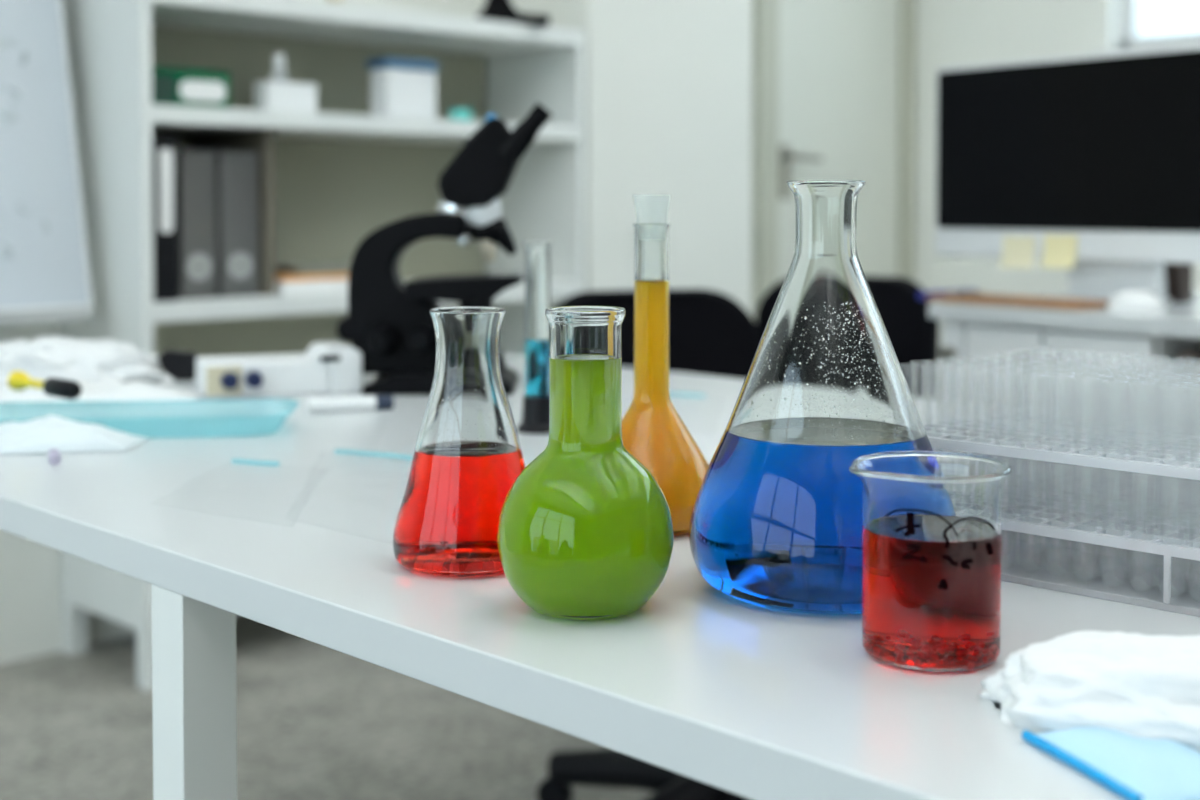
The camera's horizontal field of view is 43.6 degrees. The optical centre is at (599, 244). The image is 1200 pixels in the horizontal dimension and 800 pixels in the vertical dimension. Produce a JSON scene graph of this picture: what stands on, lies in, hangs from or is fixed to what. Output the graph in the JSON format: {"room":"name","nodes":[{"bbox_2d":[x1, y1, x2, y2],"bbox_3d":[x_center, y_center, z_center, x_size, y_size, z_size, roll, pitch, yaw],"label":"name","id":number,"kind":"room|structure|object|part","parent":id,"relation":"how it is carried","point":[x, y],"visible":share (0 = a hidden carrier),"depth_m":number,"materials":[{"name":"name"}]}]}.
{"room":"laboratory","nodes":[
{"label":"laboratory","id":0,"kind":"room"},
{"bbox_2d":[0,615,654,799],"bbox_3d":[0.669,0.991,1.132,7.309,0.100,6.018,-1,2,-45],"label":"floor","id":1,"kind":"structure","parent":0,"point":[315,721],"depth_m":2.74,"materials":[{"name":"grey carpet"}]},
{"bbox_2d":[0,0,92,324],"bbox_3d":[-1.314,-0.023,2.785,0.358,1.827,0.734,1,2,45],"label":"whiteboard","id":2,"kind":"object","parent":1,"relation":"on","point":[45,272],"visible":1,"depth_m":2.99,"materials":[{"name":"grey"}]},
{"bbox_2d":[0,307,91,324],"bbox_3d":[-1.258,0.142,2.740,0.052,0.025,0.670,1,2,45],"label":"tray","id":3,"kind":"object","parent":2,"relation":"on","point":[8,315],"depth_m":2.90,"materials":[{"name":"grey plastic"}]},
{"bbox_2d":[59,0,584,690],"bbox_3d":[-0.603,-0.105,3.533,1.226,1.964,0.372,-1,2,-45],"label":"bookcase","id":4,"kind":"object","parent":1,"relation":"on","point":[308,187],"visible":0.45,"depth_m":3.48,"materials":[{"name":"white wood"}]},
{"bbox_3d":[-1.140,0.828,3.256,0.040,0.115,0.040,-1,2,-45],"label":"leg","id":5,"kind":"part","parent":4,"relation":"part of","materials":[{"name":"white wood"}]},
{"bbox_3d":[-1.029,-0.151,3.106,0.022,1.849,0.372,-1,2,-45],"label":"panel","id":6,"kind":"part","parent":4,"relation":"part of","materials":[{"name":"white wood"}]},
{"bbox_3d":[-0.905,0.834,3.021,0.040,0.115,0.040,1,2,45],"label":"leg","id":7,"kind":"part","parent":4,"relation":"part of","materials":[{"name":"white wood"}]},
{"bbox_2d":[152,137,177,301],"bbox_3d":[-0.974,-0.053,3.125,0.053,0.332,0.282,-1,2,-45],"label":"binder","id":8,"kind":"object","parent":4,"relation":"on","point":[164,149],"visible":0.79,"depth_m":3.03,"materials":[{"name":"black plastic"}]},
{"bbox_2d":[152,67,229,107],"bbox_3d":[-0.905,-0.322,3.146,0.178,0.078,0.202,-1,2,-45],"label":"storage box","id":9,"kind":"object","parent":4,"relation":"on","point":[170,86],"visible":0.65,"depth_m":3.07,"materials":[{"name":"green"}]},
{"bbox_3d":[-0.879,-0.314,3.030,0.001,0.056,0.048,1,2,45],"label":"dark panel","id":10,"kind":"part","parent":9,"relation":"part of","materials":[{"name":"teal plastic"}]},
{"bbox_2d":[177,160,210,296],"bbox_3d":[-0.917,-0.043,3.197,0.081,0.309,0.242,-1,2,-45],"label":"binder","id":11,"kind":"object","parent":4,"relation":"on","point":[190,258],"visible":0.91,"depth_m":3.12,"materials":[{"name":"grey plastic"}]},
{"bbox_2d":[200,161,251,294],"bbox_3d":[-0.848,-0.045,3.266,0.087,0.309,0.242,-1,2,-45],"label":"binder","id":12,"kind":"object","parent":4,"relation":"on","point":[216,177],"visible":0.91,"depth_m":3.19,"materials":[{"name":"grey plastic"}]},
{"bbox_2d":[254,81,316,112],"bbox_3d":[-0.692,-0.321,3.300,0.129,0.068,0.055,-1,2,-45],"label":"storage box","id":13,"kind":"object","parent":4,"relation":"on","point":[268,95],"visible":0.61,"depth_m":3.27,"materials":[{"name":"white plastic"}]},
{"bbox_2d":[270,53,287,81],"bbox_3d":[-0.702,-0.386,3.284,0.038,0.063,0.038,1,2,45],"label":"dropper bottle","id":14,"kind":"object","parent":13,"relation":"on","point":[279,74],"visible":0.97,"depth_m":3.27,"materials":[{"name":"grey plastic"}]},
{"bbox_2d":[275,279,347,294],"bbox_3d":[-0.651,0.091,3.446,0.320,0.028,0.210,-1,2,-45],"label":"paper stack","id":15,"kind":"object","parent":4,"relation":"on","point":[335,285],"visible":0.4,"depth_m":3.31,"materials":[{"name":"white paper"}]},
{"bbox_2d":[275,273,348,281],"bbox_3d":[-0.651,0.070,3.446,0.310,0.012,0.210,-1,2,-45],"label":"folder","id":16,"kind":"object","parent":15,"relation":"on","point":[278,277],"visible":0.36,"depth_m":3.31,"materials":[{"name":"orange"}]},
{"bbox_2d":[275,262,350,274],"bbox_3d":[-0.641,0.055,3.455,0.200,0.018,0.256,1,2,45],"label":"folder","id":17,"kind":"object","parent":16,"relation":"on","point":[312,268],"visible":0.52,"depth_m":3.35,"materials":[{"name":"grey"}]},
{"bbox_3d":[-0.730,0.112,3.666,1.181,1.224,0.012,-1,2,-45],"label":"panel","id":18,"kind":"part","parent":4,"relation":"part of","materials":[{"name":"beige wood"}]},
{"bbox_2d":[327,0,342,2],"bbox_3d":[-0.592,-0.559,3.349,0.038,0.053,0.038,0,2,0],"label":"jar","id":19,"kind":"object","parent":4,"relation":"on","point":[340,1],"visible":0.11,"depth_m":3.33,"materials":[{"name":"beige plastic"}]},
{"bbox_3d":[-0.599,-0.275,3.525,1.181,0.036,0.358,-1,2,-45],"label":"shelf","id":20,"kind":"part","parent":4,"relation":"part of","materials":[{"name":"white wood"}]},
{"bbox_3d":[-0.599,0.122,3.535,1.181,0.040,0.358,-1,2,-45],"label":"shelf","id":21,"kind":"part","parent":4,"relation":"part of","materials":[{"name":"white wood"}]},
{"bbox_2d":[367,57,438,118],"bbox_3d":[-0.462,-0.362,3.525,0.157,0.139,0.082,-1,2,-45],"label":"tub","id":22,"kind":"object","parent":4,"relation":"on","point":[399,87],"visible":0.81,"depth_m":3.49,"materials":[{"name":"white plastic"}]},
{"bbox_3d":[-0.462,-0.420,3.523,0.157,0.022,0.082,-1,2,-45],"label":"lid","id":23,"kind":"part","parent":22,"relation":"part of","materials":[{"name":"blue plastic"}]},
{"bbox_2d":[450,109,471,120],"bbox_3d":[-0.336,-0.310,3.617,0.054,0.030,0.054,0,2,0],"label":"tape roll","id":24,"kind":"object","parent":4,"relation":"on","point":[455,114],"visible":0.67,"depth_m":3.59,"materials":[{"name":"teal plastic"}]},
{"bbox_2d":[476,0,549,25],"bbox_3d":[-0.218,-0.648,3.711,0.178,0.213,0.100,0,2,-8],"label":"stand","id":25,"kind":"object","parent":4,"relation":"on","point":[498,10],"visible":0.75,"depth_m":3.67,"materials":[{"name":"black metal"}]},
{"bbox_3d":[-0.177,0.122,3.965,0.372,1.259,0.022,1,2,45],"label":"panel","id":26,"kind":"part","parent":4,"relation":"part of","materials":[{"name":"white wood"}]},
{"bbox_2d":[0,354,1199,799],"bbox_3d":[0.178,0.567,1.275,1.035,0.740,2.230,-1,2,-45],"label":"lab table","id":27,"kind":"object","parent":1,"relation":"on","point":[273,512],"visible":0.63,"depth_m":0.89,"materials":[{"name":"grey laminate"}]},
{"bbox_2d":[48,448,60,464],"bbox_3d":[-0.480,0.190,1.323,0.010,0.010,0.075,-1,2,-22],"label":"tube","id":28,"kind":"object","parent":27,"relation":"on","point":[53,454],"visible":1,"depth_m":1.33,"materials":[{"name":"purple plastic"}]},
{"bbox_2d":[0,415,149,454],"bbox_3d":[-0.524,0.178,1.427,0.179,0.028,0.091,0,2,-11],"label":"cloth","id":29,"kind":"object","parent":27,"relation":"on","point":[38,435],"visible":0.97,"depth_m":1.40,"materials":[{"name":"white fabric"}]},
{"bbox_2d":[0,336,174,384],"bbox_3d":[-0.718,0.149,1.950,0.331,0.059,0.140,0,2,-4],"label":"cloth","id":30,"kind":"object","parent":27,"relation":"on","point":[67,358],"visible":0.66,"depth_m":1.91,"materials":[{"name":"white fabric"}]},
{"bbox_2d":[0,378,200,407],"bbox_3d":[-0.640,0.171,1.765,0.349,0.024,0.133,0,2,-7],"label":"pack","id":31,"kind":"object","parent":27,"relation":"on","point":[100,392],"visible":0.88,"depth_m":1.72,"materials":[{"name":"white"}]},
{"bbox_2d":[158,349,197,380],"bbox_3d":[-0.552,0.158,1.971,0.053,0.041,0.024,0,2,-11],"label":"clamp","id":32,"kind":"object","parent":27,"relation":"on","point":[180,365],"visible":0.85,"depth_m":1.96,"materials":[{"name":"black plastic"}]},
{"bbox_3d":[-0.276,0.587,1.028,0.041,0.713,0.041,-1,2,-45],"label":"leg","id":33,"kind":"part","parent":27,"relation":"part of","materials":[{"name":"white metal"}]},
{"bbox_2d":[196,341,361,397],"bbox_3d":[-0.395,0.153,1.846,0.190,0.057,0.106,-1,2,-20],"label":"supplies","id":34,"kind":"object","parent":27,"relation":"on","point":[330,366],"visible":1,"depth_m":1.82,"materials":[{"name":"white plastic"}]},
{"bbox_3d":[-0.448,0.162,1.786,0.041,0.034,0.002,-1,2,-21],"label":"control panel","id":35,"kind":"part","parent":34,"relation":"part of","materials":[{"name":"beige plastic"}]},
{"bbox_3d":[-0.439,0.162,1.781,0.021,0.021,0.015,-1,2,-21],"label":"knob","id":36,"kind":"part","parent":34,"relation":"part of","materials":[{"name":"blue plastic"}]},
{"bbox_3d":[-0.412,0.162,1.791,0.021,0.021,0.015,-1,2,-21],"label":"knob","id":37,"kind":"part","parent":34,"relation":"part of","materials":[{"name":"blue plastic"}]},
{"bbox_2d":[308,395,393,412],"bbox_3d":[-0.278,0.178,1.673,0.094,0.016,0.016,-1,2,-23],"label":"marker pen","id":38,"kind":"object","parent":27,"relation":"on","point":[380,402],"visible":1,"depth_m":1.67,"materials":[{"name":"white plastic"}]},
{"bbox_2d":[337,103,551,394],"bbox_3d":[-0.193,0.002,1.881,0.270,0.357,0.150,0,2,0],"label":"microscope","id":39,"kind":"object","parent":27,"relation":"on","point":[389,321],"visible":0.92,"depth_m":1.85,"materials":[{"name":"black metal"}]},
{"bbox_3d":[-0.312,0.105,1.884,0.032,0.032,0.060,0,2,0],"label":"focus knob","id":40,"kind":"part","parent":39,"relation":"part of","materials":[{"name":"black ceramic"}]},
{"bbox_3d":[-0.267,0.117,1.818,0.024,0.024,0.017,0,2,0],"label":"focus knob","id":41,"kind":"part","parent":39,"relation":"part of","materials":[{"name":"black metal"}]},
{"bbox_3d":[-0.267,0.116,1.839,0.038,0.038,0.030,0,2,0],"label":"focus knob","id":42,"kind":"part","parent":39,"relation":"part of","materials":[{"name":"black ceramic"}]},
{"bbox_3d":[-0.238,0.059,1.883,0.148,0.202,0.068,0,2,0],"label":"arm","id":43,"kind":"part","parent":39,"relation":"part of","materials":[{"name":"black ceramic"}]},
{"bbox_3d":[-0.221,0.116,1.841,0.030,0.030,0.026,0,2,0],"label":"focus knob","id":44,"kind":"part","parent":39,"relation":"part of","materials":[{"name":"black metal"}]},
{"bbox_2d":[393,307,525,576],"bbox_3d":[-0.085,0.123,0.963,0.096,0.163,0.096,-1,2,-43],"label":"flask","id":45,"kind":"object","parent":27,"relation":"on","point":[468,456],"visible":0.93,"depth_m":0.94,"materials":[{"name":"clear glass"}]},
{"bbox_2d":[517,242,552,433],"bbox_3d":[-0.063,0.094,1.525,0.043,0.192,0.043,0,2,0],"label":"cylinder","id":46,"kind":"object","parent":27,"relation":"on","point":[535,411],"visible":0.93,"depth_m":1.51,"materials":[{"name":"clear glass"}]},
{"bbox_3d":[-0.063,0.077,1.524,0.032,0.158,0.031,0,2,0],"label":"glass","id":47,"kind":"part","parent":46,"relation":"part of","materials":[{"name":"glass"}]},
{"bbox_2d":[497,306,673,619],"bbox_3d":[-0.008,0.122,0.854,0.101,0.171,0.101,-1,2,-36],"label":"flask","id":48,"kind":"object","parent":27,"relation":"on","point":[585,531],"visible":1,"depth_m":0.83,"materials":[{"name":"clear glass"}]},
{"bbox_2d":[622,223,708,535],"bbox_3d":[0.037,0.083,1.065,0.093,0.237,0.093,1,2,32],"label":"flask","id":49,"kind":"object","parent":27,"relation":"on","point":[654,433],"visible":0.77,"depth_m":1.05,"materials":[{"name":"clear glass"}]},
{"bbox_2d":[689,180,933,614],"bbox_3d":[0.135,0.084,0.900,0.163,0.244,0.163,1,2,43],"label":"flask","id":50,"kind":"object","parent":27,"relation":"on","point":[775,522],"visible":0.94,"depth_m":0.86,"materials":[{"name":"clear glass"}]},
{"bbox_2d":[849,451,1012,672],"bbox_3d":[0.166,0.161,0.765,0.084,0.098,0.079,0,2,0],"label":"beaker","id":51,"kind":"object","parent":27,"relation":"on","point":[932,520],"visible":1,"depth_m":0.74,"materials":[{"name":"clear glass"}]},
{"bbox_2d":[923,418,1199,616],"bbox_3d":[0.311,0.165,0.917,0.264,0.083,0.092,1,2,42],"label":"test tube rack","id":52,"kind":"object","parent":27,"relation":"on","point":[1166,587],"visible":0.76,"depth_m":0.91,"materials":[{"name":"plastic"}]},
{"bbox_3d":[0.215,0.160,1.005,0.003,0.078,0.086,1,2,42],"label":"panel","id":53,"kind":"part","parent":52,"relation":"part of","materials":[{"name":"plastic"}]},
{"bbox_3d":[0.311,0.126,0.916,0.264,0.006,0.091,1,2,42],"label":"plate","id":54,"kind":"part","parent":52,"relation":"part of","materials":[{"name":"plastic"}]},
{"bbox_3d":[0.312,0.204,0.918,0.264,0.004,0.090,1,2,42],"label":"plate","id":55,"kind":"part","parent":52,"relation":"part of","materials":[{"name":"plastic"}]},
{"bbox_3d":[0.311,0.171,0.917,0.264,0.006,0.091,1,2,42],"label":"plate","id":56,"kind":"part","parent":52,"relation":"part of","materials":[{"name":"plastic"}]},
{"bbox_3d":[0.321,0.190,0.850,0.004,0.028,0.003,1,2,42],"label":"post","id":57,"kind":"part","parent":52,"relation":"part of","materials":[{"name":"plastic"}]},
{"bbox_2d":[973,405,1199,570],"bbox_3d":[0.385,0.163,0.980,0.264,0.083,0.092,1,2,42],"label":"test tube rack","id":58,"kind":"object","parent":27,"relation":"on","point":[1025,476],"visible":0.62,"depth_m":1.01,"materials":[{"name":"plastic"}]},
{"bbox_3d":[0.289,0.158,1.068,0.003,0.078,0.086,1,2,42],"label":"panel","id":59,"kind":"part","parent":58,"relation":"part of","materials":[{"name":"plastic"}]},
{"bbox_3d":[0.385,0.124,0.979,0.264,0.006,0.091,1,2,42],"label":"plate","id":60,"kind":"part","parent":58,"relation":"part of","materials":[{"name":"plastic"}]},
{"bbox_3d":[0.385,0.202,0.981,0.264,0.004,0.090,1,2,42],"label":"plate","id":61,"kind":"part","parent":58,"relation":"part of","materials":[{"name":"plastic"}]},
{"bbox_3d":[0.385,0.169,0.980,0.264,0.006,0.091,1,2,42],"label":"plate","id":62,"kind":"part","parent":58,"relation":"part of","materials":[{"name":"plastic"}]},
{"bbox_2d":[1178,349,1196,420],"bbox_3d":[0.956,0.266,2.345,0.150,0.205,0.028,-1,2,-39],"label":"test tube","id":63,"kind":"object","parent":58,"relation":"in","point":[1186,359],"visible":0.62,"depth_m":2.30,"materials":[{"name":"glass"}]},
{"bbox_2d":[1196,346,1199,421],"bbox_3d":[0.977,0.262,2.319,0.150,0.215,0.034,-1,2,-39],"label":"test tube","id":64,"kind":"object","parent":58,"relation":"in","point":[1198,347],"visible":0.58,"depth_m":2.28,"materials":[{"name":"glass"}]},
{"bbox_2d":[979,631,1199,751],"bbox_3d":[0.257,0.194,0.666,0.172,0.038,0.096,0,2,14],"label":"cloth","id":65,"kind":"object","parent":27,"relation":"on","point":[1132,684],"visible":0.92,"depth_m":0.65,"materials":[{"name":"white fabric"}]},
{"bbox_2d":[1021,727,1199,799],"bbox_3d":[0.228,0.209,0.618,0.074,0.010,0.086,0,2,-17],"label":"notebook","id":66,"kind":"object","parent":27,"relation":"on","point":[1131,767],"visible":0.88,"depth_m":0.60,"materials":[{"name":"blue"}]},
{"bbox_3d":[-0.480,0.178,1.532,0.333,0.021,0.133,0,2,-5],"label":"plastic tray","id":67,"kind":"object","parent":27,"relation":"on","visible":0},
{"bbox_2d":[7,371,81,399],"bbox_3d":[-0.571,0.145,1.540,0.136,0.021,0.021,1,2,44],"label":"pipette","id":68,"kind":"object","parent":67,"relation":"on","point":[17,380],"visible":1,"depth_m":1.51,"materials":[{"name":"yellow plastic"}]},
{"bbox_2d":[537,289,759,799],"bbox_3d":[0.206,0.497,2.303,0.628,0.825,0.666,0,2,2],"label":"office chair","id":69,"kind":"object","parent":1,"relation":"on","point":[711,333],"visible":0.12,"depth_m":2.52,"materials":[{"name":"black fabric"}]},
{"bbox_3d":[0.062,0.814,2.334,0.306,0.096,0.080,1,2,26],"label":"leg","id":70,"kind":"part","parent":69,"relation":"part of","materials":[{"name":"black plastic"}]},
{"bbox_3d":[0.083,0.241,2.551,0.400,0.325,0.069,-1,2,-21],"label":"backrest","id":71,"kind":"part","parent":69,"relation":"part of","materials":[{"name":"black fabric"}]},
{"bbox_3d":[0.093,0.819,2.160,0.080,0.096,0.306,1,2,44],"label":"leg","id":72,"kind":"part","parent":69,"relation":"part of","materials":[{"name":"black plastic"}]},
{"bbox_3d":[0.268,0.819,2.135,0.080,0.096,0.306,-1,2,-28],"label":"leg","id":73,"kind":"part","parent":69,"relation":"part of","materials":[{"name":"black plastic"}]},
{"bbox_2d":[756,276,938,399],"bbox_3d":[0.364,0.483,2.837,0.666,0.825,0.628,-1,2,-32],"label":"office chair","id":74,"kind":"object","parent":1,"relation":"on","point":[914,337],"visible":0.12,"depth_m":2.97,"materials":[{"name":"black fabric"}]},
{"bbox_2d":[928,291,1199,418],"bbox_3d":[1.205,0.508,2.376,0.710,0.800,1.170,-1,2,-39],"label":"computer desk","id":75,"kind":"object","parent":1,"relation":"on","point":[1101,359],"visible":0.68,"depth_m":2.41,"materials":[{"name":"grey laminate"}]},
{"bbox_2d":[918,289,976,299],"bbox_3d":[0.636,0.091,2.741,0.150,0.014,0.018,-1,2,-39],"label":"notebook","id":76,"kind":"object","parent":75,"relation":"on","point":[922,295],"visible":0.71,"depth_m":2.71,"materials":[{"name":"blue paper"}]},
{"bbox_3d":[0.600,0.188,2.575,0.024,0.026,0.026,-1,2,-39],"label":"knob","id":77,"kind":"part","parent":75,"relation":"part of","materials":[{"name":"silver metal"}]},
{"bbox_3d":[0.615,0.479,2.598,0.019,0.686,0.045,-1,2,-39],"label":"cupboard door","id":78,"kind":"part","parent":75,"relation":"part of","materials":[{"name":"white plastic"}]},
{"bbox_3d":[0.679,0.481,2.518,0.019,0.686,0.150,-1,2,-39],"label":"cupboard door","id":79,"kind":"part","parent":75,"relation":"part of","materials":[{"name":"white plastic"}]},
{"bbox_2d":[926,290,1109,309],"bbox_3d":[0.725,0.095,2.582,0.130,0.016,0.308,-1,2,-39],"label":"clipboard","id":80,"kind":"object","parent":75,"relation":"on","point":[972,297],"visible":0.91,"depth_m":2.54,"materials":[{"name":"brown wood"}]},
{"bbox_3d":[0.697,0.191,2.454,0.024,0.026,0.026,-1,2,-39],"label":"knob","id":81,"kind":"part","parent":75,"relation":"part of","materials":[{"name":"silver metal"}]},
{"bbox_3d":[0.731,0.192,2.411,0.024,0.026,0.026,-1,2,-39],"label":"knob","id":82,"kind":"part","parent":75,"relation":"part of","materials":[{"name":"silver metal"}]},
{"bbox_2d":[935,45,1199,302],"bbox_3d":[0.875,-0.117,2.653,0.200,0.434,0.676,-1,2,-39],"label":"monitor","id":83,"kind":"object","parent":75,"relation":"on","point":[1103,149],"visible":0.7,"depth_m":2.65,"materials":[{"name":"silver metal"}]},
{"bbox_2d":[1000,236,1034,268],"bbox_3d":[0.765,0.014,2.750,0.010,0.059,0.070,-1,2,-39],"label":"sticky note","id":84,"kind":"object","parent":83,"relation":"attached to","point":[1018,251],"visible":1,"depth_m":2.75,"materials":[{"name":"beige paper"}]},
{"bbox_2d":[1041,235,1076,268],"bbox_3d":[0.820,0.013,2.682,0.010,0.059,0.068,-1,2,-39],"label":"sticky note","id":85,"kind":"object","parent":83,"relation":"attached to","point":[1059,251],"visible":1,"depth_m":2.68,"materials":[{"name":"yellow paper"}]},
{"bbox_3d":[0.789,0.485,2.381,0.019,0.686,0.192,-1,2,-39],"label":"cupboard door","id":86,"kind":"part","parent":75,"relation":"part of","materials":[{"name":"white plastic"}]},
{"bbox_2d":[1107,290,1165,312],"bbox_3d":[0.860,0.090,2.405,0.090,0.034,0.060,1,2,34],"label":"computer mouse","id":87,"kind":"object","parent":75,"relation":"on","point":[1132,300],"visible":1,"depth_m":2.38,"materials":[{"name":"white plastic"}]},
{"bbox_2d":[1164,263,1192,302],"bbox_3d":[1.005,0.060,2.637,0.046,0.081,0.059,-1,2,-39],"label":"cup","id":88,"kind":"object","parent":75,"relation":"on","point":[1178,276],"visible":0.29,"depth_m":2.62,"materials":[{"name":"brown"}]},
{"bbox_2d":[0,0,752,663],"bbox_3d":[-1.255,-0.634,3.013,0.578,3.050,7.309,1,2,45],"label":"wall","id":89,"kind":"structure","parent":0,"point":[668,83],"depth_m":4.00,"materials":[{"name":"white paint"}]},
{"bbox_2d":[752,0,915,323],"bbox_3d":[0.819,-0.266,5.187,0.900,2.200,0.050,-1,2,-45],"label":"trim","id":90,"kind":"structure","parent":89,"relation":"attached to","point":[765,44],"depth_m":4.90,"materials":[{"name":"grey paint"}]},
{"bbox_2d":[778,0,898,281],"bbox_3d":[0.845,-0.221,5.176,0.720,2.090,0.096,-1,2,-45],"label":"door","id":91,"kind":"structure","parent":89,"relation":"in","point":[838,116],"depth_m":5.21,"materials":[{"name":"white paint"}]},
{"bbox_3d":[0.669,-0.240,4.983,0.140,0.180,0.073,-1,2,-45],"label":"handle","id":92,"kind":"part","parent":91,"relation":"part of","materials":[{"name":"silver metal"}]},
{"bbox_2d":[915,0,1199,399],"bbox_3d":[3.182,-0.649,3.603,0.201,3.050,5.618,-1,2,-45],"label":"wall","id":93,"kind":"structure","parent":0,"point":[949,33],"depth_m":5.30,"materials":[{"name":"white paint"}]},
{"bbox_2d":[1090,44,1199,54],"bbox_3d":[3.080,-0.584,3.579,0.100,0.030,4.026,-1,2,-45],"label":"trim","id":94,"kind":"structure","parent":93,"relation":"attached to","point":[1193,44],"depth_m":4.86,"materials":[{"name":"white plastic"}]},
{"bbox_2d":[1119,0,1199,49],"bbox_3d":[3.144,-1.263,3.625,0.062,1.325,3.926,-1,2,-45],"label":"window","id":95,"kind":"structure","parent":93,"relation":"in","point":[1131,37],"depth_m":4.97,"materials":[{"name":"white plastic"}]},
{"label":"outside","id":96,"kind":"structure","parent":0,"visible":0},
{"bbox_3d":[0.000,4.119,0.108,80.000,0.100,80.000,-1,2,-45],"label":"ground","id":97,"kind":"structure","parent":96,"visible":0},
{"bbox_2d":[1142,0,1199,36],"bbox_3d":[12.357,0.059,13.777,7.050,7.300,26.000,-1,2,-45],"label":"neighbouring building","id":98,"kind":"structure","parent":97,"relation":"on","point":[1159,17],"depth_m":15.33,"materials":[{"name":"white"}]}
]}

